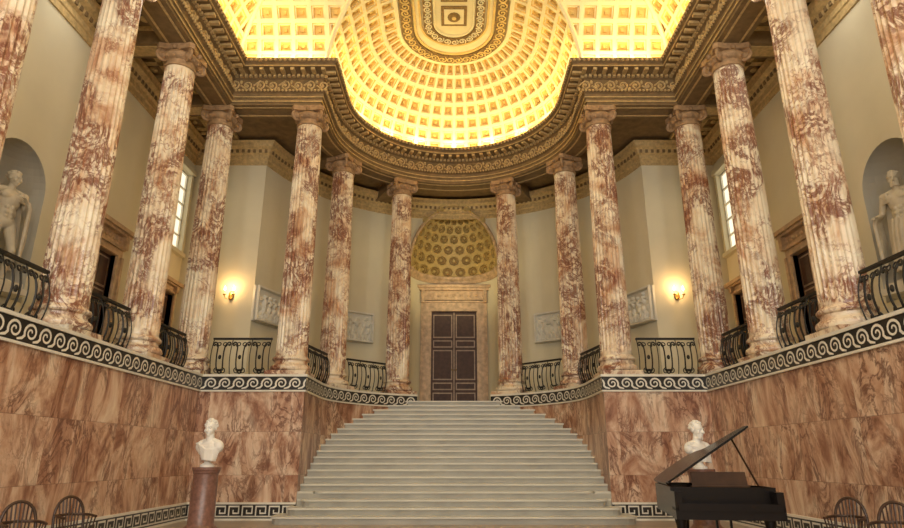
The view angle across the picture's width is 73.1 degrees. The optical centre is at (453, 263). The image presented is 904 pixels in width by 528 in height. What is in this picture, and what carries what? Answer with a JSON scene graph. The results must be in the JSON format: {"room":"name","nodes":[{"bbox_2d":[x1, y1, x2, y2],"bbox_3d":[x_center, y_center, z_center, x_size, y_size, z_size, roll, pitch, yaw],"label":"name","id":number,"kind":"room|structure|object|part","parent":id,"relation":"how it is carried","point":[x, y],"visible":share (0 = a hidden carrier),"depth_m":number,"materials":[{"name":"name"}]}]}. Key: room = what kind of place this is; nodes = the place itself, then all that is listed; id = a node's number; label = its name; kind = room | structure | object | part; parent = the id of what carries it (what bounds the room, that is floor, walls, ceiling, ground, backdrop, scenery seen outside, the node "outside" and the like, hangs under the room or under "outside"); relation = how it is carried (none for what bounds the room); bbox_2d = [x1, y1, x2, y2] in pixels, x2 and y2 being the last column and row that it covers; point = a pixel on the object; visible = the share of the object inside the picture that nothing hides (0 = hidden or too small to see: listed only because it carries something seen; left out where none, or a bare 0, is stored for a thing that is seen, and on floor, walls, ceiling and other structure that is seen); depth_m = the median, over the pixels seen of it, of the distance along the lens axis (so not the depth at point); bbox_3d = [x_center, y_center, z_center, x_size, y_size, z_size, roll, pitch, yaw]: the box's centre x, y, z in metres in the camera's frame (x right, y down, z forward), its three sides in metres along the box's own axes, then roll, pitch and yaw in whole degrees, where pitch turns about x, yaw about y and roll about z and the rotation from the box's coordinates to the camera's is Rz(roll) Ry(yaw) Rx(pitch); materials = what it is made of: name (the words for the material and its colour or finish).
{"room":"historic interior","nodes":[
{"label":"historic interior","id":0,"kind":"room"},
{"bbox_2d":[0,0,194,356],"bbox_3d":[-10.650,-2.328,10.023,1.300,13.700,26.300,0,-18,0],"label":"wall","id":1,"kind":"structure","parent":0,"point":[39,132],"depth_m":15.16,"materials":[{"name":"beige paint"}]},
{"bbox_2d":[0,170,31,298],"bbox_3d":[-10.094,-0.776,13.620,0.824,2.904,1.160,-8,-19,24],"label":"marble statue","id":2,"kind":"object","parent":1,"relation":"on","point":[14,203],"visible":0.88,"depth_m":13.72,"materials":[{"name":"white stone"}]},
{"bbox_2d":[88,213,134,342],"bbox_3d":[-9.970,0.895,16.922,0.500,4.488,2.320,0,-18,0],"label":"door","id":3,"kind":"structure","parent":1,"relation":"in","point":[116,237],"depth_m":17.68,"materials":[{"name":"stone"}]},
{"bbox_2d":[159,275,183,357],"bbox_3d":[-10.000,2.392,20.695,0.500,3.915,1.620,0,-18,0],"label":"door","id":4,"kind":"structure","parent":1,"relation":"in","point":[173,286],"depth_m":21.43,"materials":[{"name":"brown wood"}]},
{"bbox_2d":[171,159,196,257],"bbox_3d":[-10.015,-2.081,22.114,0.370,3.440,1.500,0,-18,0],"label":"window","id":5,"kind":"structure","parent":1,"relation":"in","point":[179,252],"depth_m":22.59,"materials":[{"name":"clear glass"}]},
{"bbox_2d":[49,0,858,219],"bbox_3d":[0.000,-7.179,14.326,20.040,0.850,30.970,0,-18,0],"label":"crown molding","id":6,"kind":"structure","parent":1,"relation":"attached to","point":[82,15],"depth_m":23.45,"materials":[{"name":"beige stone"}]},
{"bbox_2d":[0,307,417,527],"bbox_3d":[-7.082,2.927,10.327,5.940,3.865,29.376,-4,-18,11],"label":"wall","id":7,"kind":"structure","parent":0,"point":[116,429],"depth_m":13.87,"materials":[{"name":"brown stone"}]},
{"bbox_2d":[0,0,37,159],"bbox_3d":[-7.850,-3.756,10.424,1.220,8.945,1.220,0,-18,0],"label":"column","id":8,"kind":"structure","parent":7,"relation":"on","point":[16,16],"depth_m":10.28,"materials":[{"name":"beige stone"}]},
{"bbox_2d":[0,248,50,319],"bbox_3d":[-7.786,0.416,10.726,0.229,1.172,1.860,0,-18,0],"label":"balustrade","id":9,"kind":"object","parent":7,"relation":"on","point":[23,269],"visible":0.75,"depth_m":11.02,"materials":[{"name":"black metal"}]},
{"bbox_2d":[28,0,155,340],"bbox_3d":[-7.850,-2.819,13.379,1.220,8.945,1.220,0,-18,0],"label":"column","id":10,"kind":"structure","parent":7,"relation":"on","point":[75,236],"depth_m":12.79,"materials":[{"name":"beige stone"}]},
{"bbox_2d":[90,291,131,347],"bbox_3d":[-7.786,1.353,13.681,0.229,1.172,1.860,0,-18,0],"label":"balustrade","id":11,"kind":"object","parent":7,"relation":"on","point":[99,302],"visible":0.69,"depth_m":13.77,"materials":[{"name":"black metal"}]},
{"bbox_2d":[113,42,206,362],"bbox_3d":[-7.850,-1.882,16.334,1.220,8.945,1.220,0,-18,0],"label":"column","id":12,"kind":"structure","parent":7,"relation":"on","point":[146,282],"depth_m":15.93,"materials":[{"name":"beige stone"}]},
{"bbox_2d":[158,322,187,366],"bbox_3d":[-7.786,2.306,16.684,0.229,1.172,2.022,0,-18,0],"label":"balustrade","id":13,"kind":"object","parent":7,"relation":"on","point":[162,330],"visible":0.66,"depth_m":16.87,"materials":[{"name":"black metal"}]},
{"bbox_2d":[171,105,242,373],"bbox_3d":[-7.850,-0.914,19.384,1.220,8.945,1.220,0,-18,0],"label":"column","id":14,"kind":"structure","parent":7,"relation":"on","point":[197,306],"depth_m":19.02,"materials":[{"name":"beige stone"}]},
{"bbox_2d":[209,338,272,373],"bbox_3d":[-6.350,2.770,18.147,1.760,1.172,0.229,0,-18,0],"label":"balustrade","id":15,"kind":"object","parent":7,"relation":"on","point":[238,371],"visible":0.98,"depth_m":18.10,"materials":[{"name":"black metal"}]},
{"bbox_2d":[264,105,329,377],"bbox_3d":[-4.850,-0.914,19.384,1.220,8.945,1.220,0,-18,0],"label":"column","id":16,"kind":"structure","parent":7,"relation":"on","point":[291,357],"depth_m":18.92,"materials":[{"name":"beige stone"}]},
{"bbox_2d":[308,344,329,383],"bbox_3d":[-4.522,3.316,19.869,0.229,1.172,2.302,-3,-18,8],"label":"balustrade","id":17,"kind":"object","parent":7,"relation":"on","point":[310,351],"visible":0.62,"depth_m":20.12,"materials":[{"name":"black metal"}]},
{"bbox_2d":[316,153,361,389],"bbox_3d":[-4.321,0.145,22.722,1.220,8.945,1.220,-9,-20,26],"label":"column","id":18,"kind":"structure","parent":7,"relation":"on","point":[344,167],"depth_m":22.34,"materials":[{"name":"beige stone"}]},
{"bbox_2d":[346,358,386,391],"bbox_3d":[-3.216,4.155,22.514,0.229,1.172,1.758,-17,-24,42],"label":"balustrade","id":19,"kind":"object","parent":7,"relation":"on","point":[347,359],"visible":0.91,"depth_m":22.49,"materials":[{"name":"black metal"}]},
{"bbox_2d":[380,177,417,394],"bbox_3d":[-2.202,0.785,24.742,1.220,8.945,1.220,9,-20,-26],"label":"column","id":20,"kind":"structure","parent":7,"relation":"on","point":[401,190],"depth_m":24.32,"materials":[{"name":"beige stone"}]},
{"bbox_2d":[168,165,739,400],"bbox_3d":[0.000,0.960,25.877,20.020,10.380,7.312,0,-18,0],"label":"wall","id":21,"kind":"structure","parent":0,"point":[257,205],"depth_m":23.53,"materials":[{"name":"beige paint"}]},
{"bbox_2d":[223,286,234,299],"bbox_3d":[-8.020,1.034,21.846,0.440,0.480,0.307,0,-18,0],"label":"wall sconce","id":22,"kind":"object","parent":21,"relation":"attached to","point":[231,293],"visible":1,"depth_m":21.81,"materials":[{"name":"gold metal"}]},
{"bbox_2d":[250,285,280,328],"bbox_3d":[-6.778,1.631,22.670,0.260,1.300,1.900,-7,-19,20],"label":"relief panel","id":23,"kind":"object","parent":21,"relation":"attached to","point":[265,309],"visible":0.68,"depth_m":22.31,"materials":[{"name":"white stone"}]},
{"bbox_2d":[347,310,373,343],"bbox_3d":[-4.267,2.620,25.788,1.900,1.300,0.260,12,-21,-34],"label":"relief panel","id":24,"kind":"object","parent":21,"relation":"attached to","point":[360,325],"visible":0.67,"depth_m":25.95,"materials":[{"name":"white stone"}]},
{"bbox_2d":[141,0,766,191],"bbox_3d":[0.000,-8.220,13.502,16.540,1.465,28.770,0,-18,0],"label":"entablature","id":25,"kind":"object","parent":21,"relation":"attached to","point":[255,87],"depth_m":20.48,"materials":[{"name":"beige stone"}]},
{"bbox_2d":[418,284,489,400],"bbox_3d":[0.000,3.775,28.073,3.420,5.740,0.500,0,-18,0],"label":"door","id":26,"kind":"structure","parent":21,"relation":"in","point":[453,332],"depth_m":28.21,"materials":[{"name":"brown wood"}]},
{"bbox_2d":[534,310,560,343],"bbox_3d":[4.267,2.620,25.788,1.900,1.300,0.260,-12,-21,34],"label":"relief panel","id":27,"kind":"object","parent":21,"relation":"attached to","point":[547,325],"visible":0.56,"depth_m":25.95,"materials":[{"name":"white stone"}]},
{"bbox_2d":[627,285,657,328],"bbox_3d":[6.778,1.631,22.670,0.260,1.300,1.900,7,-19,-20],"label":"relief panel","id":28,"kind":"object","parent":21,"relation":"attached to","point":[642,309],"visible":0.8,"depth_m":22.30,"materials":[{"name":"white stone"}]},
{"bbox_2d":[673,286,684,299],"bbox_3d":[8.020,1.034,21.846,0.440,0.480,0.307,0,-18,0],"label":"wall sconce","id":29,"kind":"object","parent":21,"relation":"attached to","point":[676,293],"visible":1,"depth_m":21.81,"materials":[{"name":"gold metal"}]},
{"bbox_2d":[218,0,689,147],"bbox_3d":[0.000,-10.522,13.679,15.034,3.032,28.315,0,-18,0],"label":"ceiling","id":30,"kind":"structure","parent":0,"point":[405,96],"depth_m":23.29,"materials":[{"name":"yellow paint"}]},
{"bbox_2d":[96,0,811,202],"bbox_3d":[0.000,-7.644,14.463,20.000,0.880,30.950,0,-18,0],"label":"ceiling","id":31,"kind":"structure","parent":0,"point":[283,131],"depth_m":22.71,"materials":[{"name":"beige paint"}]},
{"bbox_2d":[411,206,496,283],"bbox_3d":[0.000,-0.899,29.298,4.404,3.432,2.205,0,-18,0],"label":"ceiling","id":32,"kind":"structure","parent":0,"point":[442,251],"depth_m":29.58,"materials":[{"name":"paint"}]},
{"bbox_2d":[155,521,752,527],"bbox_3d":[0.000,5.584,11.815,22.400,0.300,34.500,0,-18,0],"label":"floor","id":33,"kind":"structure","parent":0,"point":[219,524],"depth_m":14.84,"materials":[{"name":"stone"}]},
{"bbox_2d":[0,500,47,527],"bbox_3d":[-6.526,4.077,9.168,0.538,0.976,0.590,-14,-22,38],"label":"armchair","id":34,"kind":"object","parent":33,"relation":"on","point":[35,521],"visible":1,"depth_m":9.38,"materials":[{"name":"brown wood"}]},
{"bbox_3d":[-6.535,4.008,9.198,0.471,0.259,0.590,-14,-22,38],"label":"arm rail","id":35,"kind":"part","parent":34,"relation":"part of","materials":[{"name":"brown wood"}]},
{"bbox_2d":[51,495,96,527],"bbox_3d":[-6.478,4.455,10.357,0.538,0.976,0.590,-12,-21,33],"label":"armchair","id":36,"kind":"object","parent":33,"relation":"on","point":[59,516],"visible":1,"depth_m":10.51,"materials":[{"name":"brown wood"}]},
{"bbox_3d":[-6.487,4.385,10.386,0.471,0.259,0.590,-12,-21,33],"label":"arm rail","id":37,"kind":"part","parent":36,"relation":"part of","materials":[{"name":"brown wood"}]},
{"bbox_2d":[184,467,221,527],"bbox_3d":[-5.380,5.091,13.072,0.760,1.400,0.760,0,-18,0],"label":"pedestal","id":38,"kind":"object","parent":33,"relation":"on","point":[201,513],"visible":0.96,"depth_m":12.91,"materials":[{"name":"brown stone"}]},
{"bbox_2d":[196,418,223,466],"bbox_3d":[-5.387,3.921,13.422,0.687,1.037,0.377,-6,-18,17],"label":"bust","id":39,"kind":"object","parent":38,"relation":"on","point":[208,449],"visible":1,"depth_m":13.31,"materials":[{"name":"white stone"}]},
{"bbox_2d":[271,401,636,524],"bbox_3d":[0.000,5.842,19.112,9.300,3.620,7.058,0,-18,0],"label":"staircase","id":40,"kind":"structure","parent":33,"relation":"on","point":[417,462],"depth_m":17.63,"materials":[{"name":"grey stone"}]},
{"bbox_2d":[686,469,723,527],"bbox_3d":[5.360,5.110,13.066,0.760,1.360,0.760,0,-18,0],"label":"pedestal","id":41,"kind":"object","parent":33,"relation":"on","point":[696,523],"visible":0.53,"depth_m":12.80,"materials":[{"name":"stone"}]},
{"bbox_2d":[684,420,711,468],"bbox_3d":[5.369,3.961,13.409,0.687,1.035,0.374,7,-19,-21],"label":"bust","id":42,"kind":"object","parent":41,"relation":"on","point":[695,426],"visible":0.8,"depth_m":13.34,"materials":[{"name":"white stone"}]},
{"bbox_2d":[654,426,787,527],"bbox_3d":[4.654,4.084,11.096,1.710,2.124,2.604,-3,-18,10],"label":"grand piano","id":43,"kind":"object","parent":33,"relation":"on","point":[716,496],"visible":1,"depth_m":10.23,"materials":[{"name":"black paint"}]},
{"bbox_3d":[3.834,4.562,10.240,0.202,0.694,0.202,-3,-18,10],"label":"leg","id":44,"kind":"part","parent":43,"relation":"part of","materials":[{"name":"black paint"}]},
{"bbox_3d":[4.563,3.607,11.482,1.453,0.981,2.195,-3,-18,10],"label":"lid","id":45,"kind":"part","parent":43,"relation":"part of","materials":[{"name":"black paint"}]},
{"bbox_3d":[5.224,4.488,10.006,0.202,0.694,0.202,-3,-18,10],"label":"leg","id":46,"kind":"part","parent":43,"relation":"part of","materials":[{"name":"black paint"}]},
{"bbox_2d":[823,496,868,527],"bbox_3d":[6.477,4.349,10.025,0.538,0.976,0.590,13,-22,-36],"label":"armchair","id":47,"kind":"object","parent":33,"relation":"on","point":[835,515],"visible":1,"depth_m":10.20,"materials":[{"name":"brown wood"}]},
{"bbox_3d":[6.486,4.280,10.054,0.471,0.259,0.590,13,-22,-36],"label":"arm rail","id":48,"kind":"part","parent":47,"relation":"part of","materials":[{"name":"brown wood"}]},
{"bbox_2d":[866,501,903,527],"bbox_3d":[6.526,4.032,9.025,0.538,0.976,0.590,14,-22,-38],"label":"armchair","id":49,"kind":"object","parent":33,"relation":"on","point":[878,522],"visible":1,"depth_m":9.28,"materials":[{"name":"brown wood"}]},
{"bbox_3d":[6.535,3.963,9.055,0.471,0.259,0.590,14,-22,-38],"label":"arm rail","id":50,"kind":"part","parent":49,"relation":"part of","materials":[{"name":"brown wood"}]},
{"bbox_2d":[240,0,667,65],"bbox_3d":[0.000,-10.895,12.734,14.856,3.225,25.688,0,-18,0],"label":"ceiling","id":51,"kind":"structure","parent":0,"point":[443,32],"depth_m":22.86,"materials":[{"name":"beige paint"}]},
{"bbox_2d":[490,308,903,527],"bbox_3d":[7.082,2.927,10.327,5.940,3.865,29.376,4,-18,-11],"label":"wall","id":52,"kind":"structure","parent":0,"point":[823,415],"depth_m":13.57,"materials":[{"name":"brown stone"}]},
{"bbox_2d":[490,177,527,394],"bbox_3d":[2.202,0.785,24.742,1.220,8.945,1.220,-9,-20,26],"label":"column","id":53,"kind":"structure","parent":52,"relation":"on","point":[506,190],"depth_m":24.28,"materials":[{"name":"beige stone"}]},
{"bbox_2d":[521,358,561,391],"bbox_3d":[3.216,4.155,22.514,0.229,1.172,1.758,17,-24,-42],"label":"balustrade","id":54,"kind":"object","parent":52,"relation":"on","point":[557,359],"visible":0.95,"depth_m":22.49,"materials":[{"name":"black metal"}]},
{"bbox_2d":[546,153,591,389],"bbox_3d":[4.321,0.145,22.722,1.220,8.945,1.220,9,-20,-26],"label":"column","id":55,"kind":"structure","parent":52,"relation":"on","point":[563,167],"depth_m":22.37,"materials":[{"name":"beige stone"}]},
{"bbox_2d":[578,344,599,383],"bbox_3d":[4.522,3.316,19.869,0.229,1.172,2.302,3,-18,-8],"label":"balustrade","id":56,"kind":"object","parent":52,"relation":"on","point":[597,351],"visible":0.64,"depth_m":20.12,"materials":[{"name":"black metal"}]},
{"bbox_2d":[578,105,643,377],"bbox_3d":[4.850,-0.914,19.384,1.220,8.945,1.220,0,-18,0],"label":"column","id":57,"kind":"structure","parent":52,"relation":"on","point":[616,357],"depth_m":18.91,"materials":[{"name":"beige stone"}]},
{"bbox_2d":[635,338,698,373],"bbox_3d":[6.350,2.770,18.147,1.760,1.172,0.229,0,-18,0],"label":"balustrade","id":58,"kind":"object","parent":52,"relation":"on","point":[636,339],"visible":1,"depth_m":18.11,"materials":[{"name":"black metal"}]},
{"bbox_2d":[665,105,736,373],"bbox_3d":[7.850,-0.914,19.384,1.220,8.945,1.220,0,-18,0],"label":"column","id":59,"kind":"structure","parent":52,"relation":"on","point":[710,306],"depth_m":19.02,"materials":[{"name":"beige stone"}]},
{"bbox_2d":[720,322,749,366],"bbox_3d":[7.786,2.306,16.683,0.229,1.172,2.022,0,-18,0],"label":"balustrade","id":60,"kind":"object","parent":52,"relation":"on","point":[736,334],"visible":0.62,"depth_m":16.87,"materials":[{"name":"black metal"}]},
{"bbox_2d":[701,42,794,362],"bbox_3d":[7.850,-1.882,16.334,1.220,8.945,1.220,0,-18,0],"label":"column","id":61,"kind":"structure","parent":52,"relation":"on","point":[761,282],"depth_m":15.93,"materials":[{"name":"beige stone"}]},
{"bbox_2d":[776,291,817,347],"bbox_3d":[7.786,1.353,13.681,0.229,1.172,1.860,0,-18,0],"label":"balustrade","id":62,"kind":"object","parent":52,"relation":"on","point":[794,309],"visible":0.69,"depth_m":13.77,"materials":[{"name":"black metal"}]},
{"bbox_2d":[752,0,879,340],"bbox_3d":[7.850,-2.819,13.379,1.220,8.945,1.220,0,-18,0],"label":"column","id":63,"kind":"structure","parent":52,"relation":"on","point":[832,236],"depth_m":12.79,"materials":[{"name":"beige stone"}]},
{"bbox_2d":[857,250,903,319],"bbox_3d":[7.786,0.416,10.726,0.229,1.172,1.860,0,-18,0],"label":"balustrade","id":64,"kind":"object","parent":52,"relation":"on","point":[884,269],"visible":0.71,"depth_m":11.08,"materials":[{"name":"black metal"}]},
{"bbox_2d":[870,0,903,142],"bbox_3d":[7.850,-3.756,10.424,1.220,8.945,1.220,0,-18,0],"label":"column","id":65,"kind":"structure","parent":52,"relation":"on","point":[888,15],"depth_m":10.34,"materials":[{"name":"beige stone"}]},
{"bbox_2d":[713,0,903,355],"bbox_3d":[10.650,-2.328,10.023,1.300,13.700,26.300,0,-18,0],"label":"wall","id":66,"kind":"structure","parent":0,"point":[868,132],"depth_m":15.23,"materials":[{"name":"beige paint"}]},
{"bbox_2d":[711,159,736,257],"bbox_3d":[10.015,-2.081,22.114,0.370,3.440,1.500,0,-18,0],"label":"window","id":67,"kind":"structure","parent":66,"relation":"in","point":[728,252],"depth_m":22.59,"materials":[{"name":"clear glass"}]},
{"bbox_2d":[724,275,748,357],"bbox_3d":[10.000,2.392,20.695,0.500,3.915,1.620,0,-18,0],"label":"door","id":68,"kind":"structure","parent":66,"relation":"in","point":[734,286],"depth_m":21.43,"materials":[{"name":"brown wood"}]},
{"bbox_2d":[773,213,819,342],"bbox_3d":[9.970,0.895,16.922,0.500,4.488,2.320,0,-18,0],"label":"door","id":69,"kind":"structure","parent":66,"relation":"in","point":[791,237],"depth_m":17.68,"materials":[{"name":"stone"}]},
{"bbox_2d":[871,170,903,298],"bbox_3d":[10.038,-0.784,13.595,0.948,2.904,1.160,8,-19,-24],"label":"marble statue","id":70,"kind":"object","parent":66,"relation":"on","point":[891,203],"visible":0.89,"depth_m":13.78,"materials":[{"name":"white stone"}]}
]}

